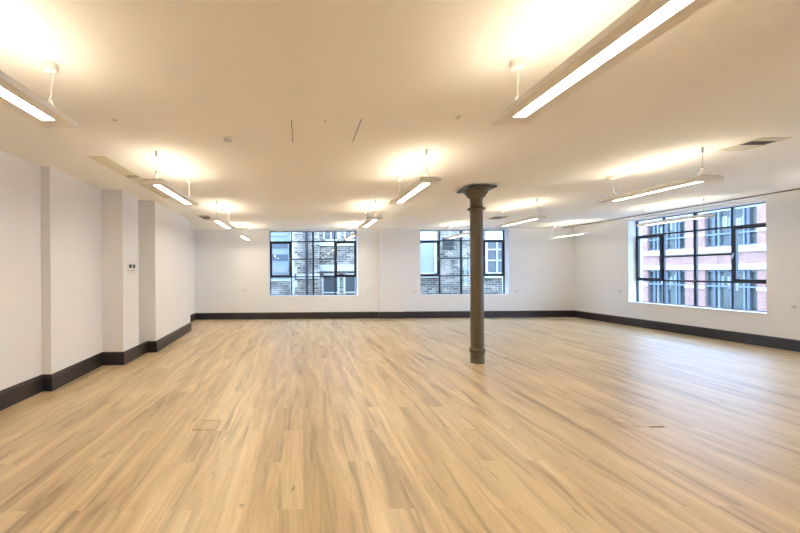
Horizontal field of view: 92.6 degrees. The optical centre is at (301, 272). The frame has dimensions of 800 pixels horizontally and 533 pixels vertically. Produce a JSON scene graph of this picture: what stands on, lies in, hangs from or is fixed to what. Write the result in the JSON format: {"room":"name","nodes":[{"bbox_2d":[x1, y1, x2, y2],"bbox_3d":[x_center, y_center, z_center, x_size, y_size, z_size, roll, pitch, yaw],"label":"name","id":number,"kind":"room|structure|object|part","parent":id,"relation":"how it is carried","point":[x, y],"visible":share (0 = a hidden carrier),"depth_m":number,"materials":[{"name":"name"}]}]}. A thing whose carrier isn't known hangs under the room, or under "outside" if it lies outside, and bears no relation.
{"room":"empty office space","nodes":[
{"label":"empty office space","id":0,"kind":"room"},
{"bbox_2d":[0,151,194,390],"bbox_3d":[-3.502,0.087,3.710,1.195,3.000,17.420,0,0,0],"label":"wall","id":1,"kind":"structure","parent":0,"point":[69,296],"depth_m":5.62,"materials":[{"name":"white paint"}]},
{"bbox_2d":[0,313,195,410],"bbox_3d":[-3.229,1.474,3.695,0.722,0.222,17.390,0,0,0],"label":"baseboard","id":2,"kind":"structure","parent":1,"relation":"attached to","point":[14,394],"depth_m":5.59,"materials":[{"name":"grey paint"}]},
{"bbox_2d":[128,263,135,272],"bbox_3d":[-3.066,-0.071,6.665,0.018,0.170,0.270,0,0,0],"label":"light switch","id":3,"kind":"object","parent":1,"relation":"attached to","point":[131,267],"visible":1,"depth_m":6.64,"materials":[{"name":"white plastic"}]},
{"bbox_2d":[194,228,574,312],"bbox_3d":[3.150,0.041,12.595,14.500,3.000,0.490,0,0,0],"label":"wall","id":4,"kind":"structure","parent":0,"point":[388,264],"depth_m":12.42,"materials":[{"name":"white paint"}]},
{"bbox_2d":[270,231,357,295],"bbox_3d":[0.383,-0.303,12.581,2.970,2.204,0.318,0,0,0],"label":"window","id":5,"kind":"structure","parent":4,"relation":"in","point":[291,241],"depth_m":12.69,"materials":[{"name":"black metal"}]},
{"bbox_3d":[0.391,0.791,12.555,2.970,0.016,0.266,0,0,0],"label":"sill","id":6,"kind":"part","parent":5,"relation":"part of","materials":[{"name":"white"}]},
{"bbox_2d":[195,310,573,319],"bbox_3d":[2.780,1.432,12.372,12.740,0.222,0.096,0,0,0],"label":"baseboard","id":7,"kind":"structure","parent":4,"relation":"attached to","point":[553,313],"depth_m":12.39,"materials":[{"name":"grey paint"}]},
{"bbox_2d":[420,230,508,294],"bbox_3d":[5.463,-0.339,12.581,2.970,2.204,0.318,0,0,0],"label":"window","id":8,"kind":"structure","parent":4,"relation":"in","point":[438,241],"depth_m":12.69,"materials":[{"name":"black metal"}]},
{"bbox_3d":[5.470,0.755,12.555,2.970,0.016,0.266,0,0,0],"label":"sill","id":9,"kind":"part","parent":8,"relation":"part of","materials":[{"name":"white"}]},
{"bbox_2d":[0,317,799,532],"bbox_3d":[3.162,1.665,3.770,14.500,0.250,18.140,0,0,0],"label":"floor","id":10,"kind":"structure","parent":0,"point":[368,425],"depth_m":3.54,"materials":[{"name":"brown wood"}]},
{"bbox_2d":[192,420,220,429],"bbox_3d":[-0.974,1.568,3.800,0.242,0.003,0.242,0,0,0],"label":"floor hatch","id":11,"kind":"object","parent":10,"relation":"on","point":[201,424],"visible":1,"depth_m":3.79,"materials":[{"name":"brown wood"}]},
{"bbox_2d":[457,185,496,363],"bbox_3d":[2.983,0.042,6.315,0.470,2.998,0.470,0,0,0],"label":"column","id":12,"kind":"structure","parent":10,"relation":"on","point":[475,194],"depth_m":6.22,"materials":[{"name":"metal"}]},
{"bbox_3d":[2.973,-1.411,6.315,0.470,0.030,0.470,0,0,0],"label":"plate","id":13,"kind":"part","parent":12,"relation":"part of","materials":[{"name":"green metal"}]},
{"bbox_2d":[0,0,799,229],"bbox_3d":[3.139,-1.609,3.770,14.500,0.300,18.140,0,0,0],"label":"ceiling","id":14,"kind":"structure","parent":0,"point":[179,78],"depth_m":3.18,"materials":[{"name":"white paint"}]},
{"bbox_2d":[0,60,77,127],"bbox_3d":[-1.719,-1.227,1.900,0.242,0.395,1.480,0,0,0],"label":"pendant light","id":15,"kind":"object","parent":14,"relation":"hanging from","point":[15,96],"visible":1,"depth_m":2.34,"materials":[{"name":"silver metal"}]},
{"bbox_2d":[0,87,53,119],"bbox_3d":[-1.717,-1.036,1.900,0.086,0.006,1.220,0,0,0],"label":"diffuser","id":16,"kind":"object","parent":15,"relation":"attached to","point":[7,95],"depth_m":2.28,"materials":[{"name":"white plastic"}]},
{"bbox_2d":[88,156,167,197],"bbox_3d":[-2.515,-1.416,5.795,0.210,0.006,2.530,0,0,0],"label":"ceiling vent","id":17,"kind":"object","parent":14,"relation":"in","point":[103,160],"visible":0.78,"depth_m":5.14,"materials":[{"name":"beige metal"}]},
{"bbox_3d":[-2.515,-1.416,4.972,0.176,0.004,0.856,0,0,0],"label":"slat panel","id":18,"kind":"part","parent":17,"relation":"part of","materials":[{"name":"beige metal"}]},
{"bbox_3d":[-2.515,-1.416,6.298,0.176,0.004,1.496,0,0,0],"label":"slat panel","id":19,"kind":"part","parent":17,"relation":"part of","materials":[{"name":"beige metal"}]},
{"bbox_2d":[142,151,198,205],"bbox_3d":[-1.719,-1.227,4.990,0.242,0.395,1.480,0,0,0],"label":"pendant light","id":20,"kind":"object","parent":14,"relation":"hanging from","point":[163,187],"visible":1,"depth_m":4.77,"materials":[{"name":"grey metal"}]},
{"bbox_2d":[144,179,197,202],"bbox_3d":[-1.717,-1.061,4.990,0.210,0.037,1.448,0,0,0],"label":"housing","id":21,"kind":"object","parent":20,"relation":"on","point":[163,187],"depth_m":4.68,"materials":[{"name":"white plastic"}]},
{"bbox_2d":[154,185,189,203],"bbox_3d":[-1.717,-1.036,4.990,0.086,0.006,1.220,0,0,0],"label":"diffuser","id":22,"kind":"object","parent":20,"relation":"attached to","point":[162,188],"depth_m":4.89,"materials":[{"name":"white plastic"}]},
{"bbox_2d":[199,215,210,219],"bbox_3d":[-2.490,-1.416,9.600,0.240,0.006,0.700,0,0,0],"label":"ceiling vent","id":23,"kind":"object","parent":14,"relation":"in","point":[206,217],"visible":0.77,"depth_m":9.58,"materials":[{"name":"beige metal"}]},
{"bbox_2d":[209,201,234,228],"bbox_3d":[-1.719,-1.227,8.060,0.242,0.395,1.480,0,0,0],"label":"pendant light","id":24,"kind":"object","parent":14,"relation":"hanging from","point":[220,222],"visible":1,"depth_m":7.81,"materials":[{"name":"grey metal"}]},
{"bbox_2d":[223,136,232,143],"bbox_3d":[-0.785,-1.408,3.950,0.104,0.048,0.104,0,0,0],"label":"smoke detector","id":25,"kind":"object","parent":14,"relation":"attached to","point":[227,139],"visible":1,"depth_m":3.92,"materials":[{"name":"white plastic"}]},
{"bbox_2d":[237,222,252,239],"bbox_3d":[-1.719,-1.227,11.200,0.242,0.395,1.480,0,0,0],"label":"pendant light","id":26,"kind":"object","parent":14,"relation":"hanging from","point":[243,236],"visible":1,"depth_m":10.95,"materials":[{"name":"grey metal"}]},
{"bbox_2d":[291,119,361,141],"bbox_3d":[0.230,-1.437,3.780,0.666,0.004,0.620,0,0,0],"label":"ceiling hatch","id":27,"kind":"object","parent":14,"relation":"attached to","point":[304,130],"visible":1,"depth_m":3.75,"materials":[{"name":"white paint"}]},
{"bbox_2d":[344,222,357,239],"bbox_3d":[1.471,-1.249,11.200,0.242,0.395,1.480,0,0,0],"label":"pendant light","id":28,"kind":"object","parent":14,"relation":"hanging from","point":[350,236],"visible":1,"depth_m":10.88,"materials":[{"name":"grey metal"}]},
{"bbox_2d":[359,200,382,227],"bbox_3d":[1.471,-1.249,8.060,0.242,0.395,1.480,0,0,0],"label":"pendant light","id":29,"kind":"object","parent":14,"relation":"hanging from","point":[371,221],"visible":1,"depth_m":7.84,"materials":[{"name":"grey metal"}]},
{"bbox_2d":[389,149,440,203],"bbox_3d":[1.471,-1.249,4.990,0.242,0.395,1.480,0,0,0],"label":"pendant light","id":30,"kind":"object","parent":14,"relation":"hanging from","point":[421,184],"visible":1,"depth_m":4.75,"materials":[{"name":"grey metal"}]},
{"bbox_2d":[397,183,428,202],"bbox_3d":[1.473,-1.059,4.990,0.086,0.006,1.220,0,0,0],"label":"diffuser","id":31,"kind":"object","parent":30,"relation":"attached to","point":[421,186],"depth_m":4.90,"materials":[{"name":"white plastic"}]},
{"bbox_2d":[391,177,438,200],"bbox_3d":[1.472,-1.083,4.990,0.210,0.037,1.448,0,0,0],"label":"housing","id":32,"kind":"object","parent":30,"relation":"on","point":[421,184],"depth_m":4.66,"materials":[{"name":"white plastic"}]},
{"bbox_2d":[445,221,469,238],"bbox_3d":[4.721,-1.272,11.200,0.242,0.395,1.480,0,0,0],"label":"pendant light","id":33,"kind":"object","parent":14,"relation":"hanging from","point":[461,234],"visible":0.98,"depth_m":11.11,"materials":[{"name":"grey metal"}]},
{"bbox_2d":[489,216,508,218],"bbox_3d":[5.280,-1.471,10.000,0.340,0.006,0.500,0,0,0],"label":"ceiling vent","id":34,"kind":"object","parent":14,"relation":"in","point":[496,217],"visible":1,"depth_m":9.94,"materials":[{"name":"beige metal"}]},
{"bbox_2d":[495,199,546,226],"bbox_3d":[4.721,-1.272,8.060,0.242,0.395,1.480,0,0,0],"label":"pendant light","id":35,"kind":"object","parent":14,"relation":"hanging from","point":[532,218],"visible":1,"depth_m":7.86,"materials":[{"name":"grey metal"}]},
{"bbox_2d":[496,216,536,225],"bbox_3d":[4.722,-1.106,8.060,0.210,0.037,1.448,0,0,0],"label":"diffuser","id":36,"kind":"object","parent":35,"relation":"on","point":[532,218],"depth_m":7.97,"materials":[{"name":"white plastic"}]},
{"bbox_2d":[548,220,590,237],"bbox_3d":[8.061,-1.295,11.200,0.242,0.395,1.480,0,0,0],"label":"pendant light","id":37,"kind":"object","parent":14,"relation":"hanging from","point":[554,226],"visible":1,"depth_m":11.06,"materials":[{"name":"grey metal"}]},
{"bbox_2d":[491,0,712,124],"bbox_3d":[1.471,-1.249,1.900,0.242,0.395,1.480,0,0,0],"label":"pendant light","id":38,"kind":"object","parent":14,"relation":"hanging from","point":[645,21],"visible":1,"depth_m":1.80,"materials":[{"name":"grey metal"}]},
{"bbox_2d":[495,0,641,117],"bbox_3d":[1.472,-1.083,1.900,0.210,0.037,1.448,0,0,0],"label":"housing","id":39,"kind":"object","parent":38,"relation":"on","point":[622,38],"depth_m":1.89,"materials":[{"name":"white plastic"}]},
{"bbox_2d":[599,147,723,202],"bbox_3d":[4.721,-1.272,4.990,0.242,0.395,1.480,0,0,0],"label":"pendant light","id":40,"kind":"object","parent":14,"relation":"hanging from","point":[700,179],"visible":1,"depth_m":4.76,"materials":[{"name":"grey metal"}]},
{"bbox_2d":[615,182,698,200],"bbox_3d":[4.723,-1.081,4.990,0.086,0.006,1.220,0,0,0],"label":"diffuser","id":41,"kind":"object","parent":40,"relation":"attached to","point":[692,183],"depth_m":4.92,"materials":[{"name":"white plastic"}]},
{"bbox_2d":[601,175,720,199],"bbox_3d":[4.722,-1.106,4.990,0.210,0.037,1.448,0,0,0],"label":"housing","id":42,"kind":"object","parent":40,"relation":"on","point":[700,179],"depth_m":4.72,"materials":[{"name":"white plastic"}]},
{"bbox_2d":[636,198,715,225],"bbox_3d":[8.061,-1.295,8.060,0.242,0.395,1.480,0,0,0],"label":"pendant light","id":43,"kind":"object","parent":14,"relation":"hanging from","point":[707,215],"visible":1,"depth_m":7.86,"materials":[{"name":"grey metal"}]},
{"bbox_2d":[637,214,713,224],"bbox_3d":[8.062,-1.129,8.060,0.210,0.037,1.448,0,0,0],"label":"diffuser","id":44,"kind":"object","parent":43,"relation":"on","point":[704,215],"depth_m":7.84,"materials":[{"name":"white plastic"}]},
{"bbox_2d":[563,188,799,227],"bbox_3d":[8.829,-1.487,7.701,0.025,0.024,9.380,0,0,-1],"label":"ceiling track","id":45,"kind":"object","parent":14,"relation":"attached to","point":[796,188],"visible":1,"depth_m":8.17,"materials":[{"name":"grey metal"}]},
{"bbox_2d":[718,137,791,150],"bbox_3d":[5.185,-1.470,4.255,0.330,0.006,0.430,0,0,0],"label":"ceiling vent","id":46,"kind":"object","parent":14,"relation":"in","point":[762,141],"visible":1,"depth_m":4.23,"materials":[{"name":"beige metal"}]},
{"bbox_3d":[5.185,-1.470,4.365,0.296,0.004,0.181,0,0,0],"label":"slat panel","id":47,"kind":"part","parent":46,"relation":"part of","materials":[{"name":"beige metal"}]},
{"bbox_3d":[5.185,-1.470,4.097,0.296,0.004,0.086,0,0,0],"label":"slat panel","id":48,"kind":"part","parent":46,"relation":"part of","materials":[{"name":"beige metal"}]},
{"bbox_2d":[420,232,433,239],"bbox_3d":[5.464,-1.641,17.038,1.210,0.430,0.010,0,0,0],"label":"blind","id":49,"kind":"object","parent":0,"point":[423,235],"depth_m":17.03,"materials":[{"name":"white fabric"}]},
{"bbox_2d":[488,231,501,239],"bbox_3d":[9.158,-1.702,17.038,1.260,0.400,0.010,0,0,0],"label":"blind","id":50,"kind":"object","parent":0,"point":[492,235],"depth_m":17.03,"materials":[{"name":"white fabric"}]},
{"bbox_2d":[610,417,663,426],"bbox_3d":[3.431,1.535,3.797,0.330,0.006,0.251,0,0,0],"label":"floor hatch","id":51,"kind":"object","parent":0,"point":[630,421],"visible":1,"depth_m":3.79,"materials":[{"name":"brown wood"}]},
{"bbox_2d":[574,192,799,339],"bbox_3d":[9.673,-0.005,3.634,0.420,3.000,17.600,0,0,-2],"label":"wall","id":52,"kind":"structure","parent":0,"point":[604,258],"depth_m":9.06,"materials":[{"name":"white paint"}]},
{"bbox_2d":[574,310,799,351],"bbox_3d":[9.457,1.385,3.710,0.026,0.222,17.432,0,0,-2],"label":"baseboard","id":53,"kind":"structure","parent":52,"relation":"attached to","point":[739,337],"depth_m":8.56,"materials":[{"name":"grey paint"}]},
{"bbox_2d":[631,202,766,313],"bbox_3d":[9.387,-0.303,8.939,0.318,2.289,3.015,0,0,-2],"label":"window","id":54,"kind":"structure","parent":52,"relation":"in","point":[735,279],"depth_m":8.91,"materials":[{"name":"black metal"}]},
{"bbox_3d":[9.369,0.833,8.938,0.266,0.016,3.015,0,0,-2],"label":"sill","id":55,"kind":"part","parent":54,"relation":"part of","materials":[{"name":"white paint"}]},
{"label":"outside","id":56,"kind":"structure","parent":0,"visible":0},
{"bbox_3d":[15.041,5.758,15.000,90.000,0.200,90.000,0,0,0],"label":"ground","id":57,"kind":"structure","parent":56,"visible":0},
{"bbox_2d":[271,280,290,294],"bbox_3d":[-3.739,3.074,16.900,6.480,5.430,0.380,0,0,0],"label":"wall","id":58,"kind":"structure","parent":57,"relation":"on","point":[278,287],"depth_m":16.75,"materials":[{"name":"grey brick"}]},
{"bbox_2d":[271,232,290,279],"bbox_3d":[-3.776,-0.061,20.825,6.450,11.700,2.550,0,0,0],"label":"building","id":59,"kind":"structure","parent":57,"relation":"on","point":[280,252],"depth_m":19.60,"materials":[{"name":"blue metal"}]},
{"bbox_2d":[290,232,319,294],"bbox_3d":[0.140,0.661,17.058,1.300,10.200,1.385,0,0,0],"label":"brick tower","id":60,"kind":"structure","parent":57,"relation":"on","point":[300,286],"depth_m":16.55,"materials":[{"name":"brick"}]},
{"bbox_2d":[319,232,355,293],"bbox_3d":[2.374,0.546,17.130,3.160,10.400,0.440,0,0,0],"label":"banded building","id":61,"kind":"structure","parent":57,"relation":"on","point":[345,252],"depth_m":17.00,"materials":[{"name":"grey brick"}]},
{"bbox_3d":[1.315,0.678,17.065,0.760,1.190,0.010,0,0,0],"label":"pane","id":62,"kind":"part","parent":61,"relation":"part of","materials":[{"name":"glass"}]},
{"bbox_3d":[1.324,-2.247,17.065,0.660,1.540,0.010,0,0,0],"label":"pane","id":63,"kind":"part","parent":61,"relation":"part of","materials":[{"name":"glass"}]},
{"bbox_3d":[2.215,0.672,17.065,0.560,1.190,0.010,0,0,0],"label":"pane","id":64,"kind":"part","parent":61,"relation":"part of","materials":[{"name":"glass"}]},
{"bbox_2d":[420,231,501,293],"bbox_3d":[7.979,0.507,17.125,8.050,10.400,0.450,0,0,0],"label":"brick building","id":65,"kind":"structure","parent":57,"relation":"on","point":[428,251],"depth_m":17.00,"materials":[{"name":"grey brick"}]},
{"bbox_3d":[5.469,-0.916,17.065,1.390,2.060,0.010,0,0,0],"label":"pane","id":66,"kind":"part","parent":65,"relation":"part of","materials":[{"name":"glass"}]},
{"bbox_2d":[442,238,454,248],"bbox_3d":[6.716,-1.324,16.975,0.550,0.520,0.050,0,0,0],"label":"vent","id":67,"kind":"object","parent":65,"relation":"attached to","point":[445,244],"depth_m":16.95,"materials":[{"name":"grey"}]},
{"bbox_3d":[9.181,0.128,16.980,1.600,0.260,0.160,0,0,0],"label":"sill","id":68,"kind":"part","parent":65,"relation":"part of","materials":[{"name":"stone"}]},
{"bbox_3d":[9.164,-0.931,17.065,1.400,2.080,0.010,0,0,0],"label":"pane","id":69,"kind":"part","parent":65,"relation":"part of","materials":[{"name":"glass"}]},
{"bbox_2d":[643,205,766,310],"bbox_3d":[26.187,-0.520,26.000,0.620,12.200,36.000,0,0,0],"label":"brick building","id":70,"kind":"structure","parent":57,"relation":"on","point":[751,241],"depth_m":23.60,"materials":[{"name":"brick"}]},
{"bbox_3d":[26.191,-2.790,26.465,0.020,2.280,2.650,0,0,0],"label":"pane","id":71,"kind":"part","parent":70,"relation":"part of","materials":[{"name":"glass"}]},
{"bbox_3d":[26.219,1.165,26.465,0.020,2.550,2.650,0,0,0],"label":"pane","id":72,"kind":"part","parent":70,"relation":"part of","materials":[{"name":"glass"}]},
{"bbox_2d":[661,275,675,288],"bbox_3d":[26.197,0.699,26.434,0.013,1.004,1.147,0,0,0],"label":"blind","id":73,"kind":"object","parent":70,"relation":"hanging from","point":[668,277],"depth_m":26.30,"materials":[{"name":"white fabric"}]},
{"bbox_2d":[721,276,738,290],"bbox_3d":[26.197,0.660,22.428,0.013,0.886,1.380,0,0,0],"label":"blind","id":74,"kind":"object","parent":70,"relation":"hanging from","point":[723,278],"depth_m":22.84,"materials":[{"name":"white fabric"}]},
{"bbox_2d":[722,215,742,226],"bbox_3d":[26.171,-3.079,22.450,0.013,0.778,1.170,0,0,0],"label":"blind","id":75,"kind":"object","parent":70,"relation":"hanging from","point":[726,219],"depth_m":22.64,"materials":[{"name":"white fabric"}]},
{"bbox_3d":[26.219,1.165,22.505,0.020,2.550,2.650,0,0,0],"label":"pane","id":76,"kind":"part","parent":70,"relation":"part of","materials":[{"name":"blue glass"}]},
{"bbox_3d":[26.191,-2.790,22.505,0.020,2.280,2.650,0,0,0],"label":"pane","id":77,"kind":"part","parent":70,"relation":"part of","materials":[{"name":"blue glass"}]}
]}

